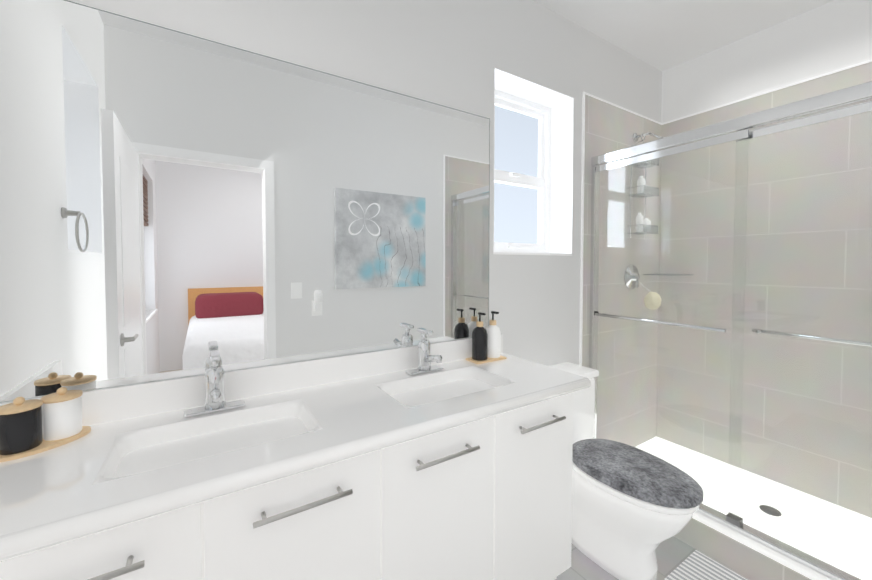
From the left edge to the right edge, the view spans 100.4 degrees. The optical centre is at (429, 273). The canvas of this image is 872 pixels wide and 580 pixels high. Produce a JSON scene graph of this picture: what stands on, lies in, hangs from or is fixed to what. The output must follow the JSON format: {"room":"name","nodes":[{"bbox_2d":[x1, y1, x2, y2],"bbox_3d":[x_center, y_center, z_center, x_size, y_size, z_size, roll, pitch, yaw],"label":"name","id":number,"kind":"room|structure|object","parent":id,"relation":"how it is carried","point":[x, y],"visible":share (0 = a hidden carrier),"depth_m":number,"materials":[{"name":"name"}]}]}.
{"room":"bathroom","nodes":[
{"label":"bathroom","id":0,"kind":"room"},
{"bbox_2d":[68,0,661,446],"bbox_3d":[0.231,-0.073,1.879,3.750,2.740,0.230,-1,2,-32],"label":"wall","id":1,"kind":"structure","parent":0,"point":[448,52],"depth_m":1.95,"materials":[{"name":"white paint"}]},
{"bbox_2d":[0,0,489,402],"bbox_3d":[-0.409,-0.214,1.345,1.660,1.061,0.006,-1,2,-32],"label":"vanity mirror","id":2,"kind":"object","parent":1,"relation":"attached to","point":[174,204],"visible":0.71,"depth_m":1.15,"materials":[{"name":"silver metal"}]},
{"bbox_2d":[0,334,503,433],"bbox_3d":[-0.371,0.364,1.377,1.740,0.095,0.018,-1,2,-32],"label":"backsplash","id":3,"kind":"structure","parent":1,"relation":"attached to","point":[126,401],"depth_m":1.23,"materials":[{"name":"white stone"}]},
{"bbox_2d":[493,67,573,255],"bbox_3d":[0.522,-0.564,2.054,0.617,0.918,0.220,-1,2,-32],"label":"window","id":4,"kind":"structure","parent":1,"relation":"in","point":[533,162],"depth_m":2.17,"materials":[{"name":"white"}]},
{"bbox_2d":[624,264,639,288],"bbox_3d":[1.383,0.021,2.444,0.170,0.170,0.046,-1,2,-32],"label":"shower valve","id":5,"kind":"object","parent":1,"relation":"attached to","point":[629,271],"depth_m":2.43,"materials":[{"name":"silver metal"}]},
{"bbox_2d":[642,284,661,309],"bbox_3d":[1.497,0.152,2.438,0.144,0.184,0.099,-1,2,-32],"label":"loofah","id":6,"kind":"object","parent":5,"relation":"hanging from","point":[652,295],"depth_m":2.41,"materials":[{"name":"white plastic"}]},
{"bbox_2d":[633,132,663,141],"bbox_3d":[1.454,-0.862,2.345,0.090,0.168,0.247,-1,2,-32],"label":"shower head","id":7,"kind":"object","parent":1,"relation":"attached to","point":[635,137],"visible":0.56,"depth_m":2.39},
{"bbox_2d":[628,133,659,238],"bbox_3d":[1.420,-0.586,2.407,0.186,0.696,0.107,-1,2,-32],"label":"rack","id":8,"kind":"object","parent":7,"relation":"hanging from","point":[645,226],"visible":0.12,"depth_m":2.39,"materials":[{"name":"silver metal"}]},
{"bbox_2d":[589,81,871,579],"bbox_3d":[1.393,0.231,1.625,0.136,1.844,1.462,-1,2,-32],"label":"shower door","id":9,"kind":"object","parent":1,"relation":"attached to","point":[734,129],"visible":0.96,"depth_m":1.61,"materials":[{"name":"clear glass"}]},
{"bbox_2d":[555,536,748,579],"bbox_3d":[0.710,1.343,1.156,3.310,0.050,1.590,-1,2,-32],"label":"floor","id":10,"kind":"structure","parent":0,"point":[673,553],"depth_m":1.64,"materials":[{"name":"tile"}]},
{"bbox_2d":[0,374,587,579],"bbox_3d":[-0.253,0.889,1.190,1.726,0.854,0.485,-1,2,-32],"label":"bathroom vanity","id":11,"kind":"object","parent":10,"relation":"on","point":[378,465],"depth_m":1.02,"materials":[{"name":"white wood"}]},
{"bbox_2d":[0,354,587,553],"bbox_3d":[-0.246,0.437,1.179,1.740,0.040,0.488,-1,2,-32],"label":"countertop","id":12,"kind":"structure","parent":11,"relation":"on","point":[56,492],"depth_m":0.91,"materials":[{"name":"white stone"}]},
{"bbox_2d":[0,387,90,461],"bbox_3d":[-0.959,0.357,0.899,0.165,0.132,0.129,-1,2,-32],"label":"canister set","id":13,"kind":"object","parent":12,"relation":"on","point":[55,418],"visible":1,"depth_m":0.88,"materials":[{"name":"ceramic"}]},
{"bbox_2d":[184,350,244,417],"bbox_3d":[-0.635,0.330,1.079,0.160,0.176,0.163,-1,2,-32],"label":"faucet","id":14,"kind":"object","parent":12,"relation":"on","point":[215,400],"visible":0.98,"depth_m":1.09,"materials":[{"name":"silver metal"}]},
{"bbox_2d":[405,328,442,374],"bbox_3d":[0.002,0.319,1.478,0.160,0.176,0.163,-1,2,-32],"label":"faucet","id":15,"kind":"object","parent":12,"relation":"on","point":[425,358],"visible":1,"depth_m":1.49,"materials":[{"name":"silver metal"}]},
{"bbox_2d":[466,311,506,363],"bbox_3d":[0.267,0.289,1.699,0.180,0.224,0.090,-1,2,-32],"label":"bottles","id":16,"kind":"object","parent":12,"relation":"on","point":[486,343],"visible":1,"depth_m":1.67,"materials":[{"name":"plastic"}]},
{"bbox_2d":[549,362,702,579],"bbox_3d":[0.831,0.912,1.704,0.410,0.780,0.755,-1,2,-32],"label":"toilet","id":17,"kind":"object","parent":10,"relation":"on","point":[633,508],"visible":0.65,"depth_m":1.55,"materials":[{"name":"white ceramic"}]},
{"bbox_2d":[664,550,746,579],"bbox_3d":[1.190,1.304,1.368,0.450,0.013,0.500,-1,2,-32],"label":"bath rug","id":18,"kind":"object","parent":10,"relation":"on","point":[696,565],"visible":0.96,"depth_m":1.58,"materials":[{"name":"white fabric"}]},
{"bbox_2d":[636,436,871,579],"bbox_3d":[1.703,1.223,1.848,0.888,0.150,1.470,-1,2,-32],"label":"shower base","id":19,"kind":"object","parent":10,"relation":"on","point":[747,557],"visible":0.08,"depth_m":1.75,"materials":[{"name":"white"}]},
{"bbox_2d":[534,0,833,71],"bbox_3d":[0.651,-1.449,1.172,3.750,0.050,1.810,-1,2,-32],"label":"ceiling","id":20,"kind":"structure","parent":0,"point":[662,35],"depth_m":2.08,"materials":[{"name":"white paint"}]},
{"bbox_2d":[656,0,871,517],"bbox_3d":[2.200,-0.078,2.053,0.230,2.740,1.590,-1,2,-32],"label":"wall","id":21,"kind":"structure","parent":0,"point":[822,49],"depth_m":2.12,"materials":[{"name":"beige tile"}]}
]}

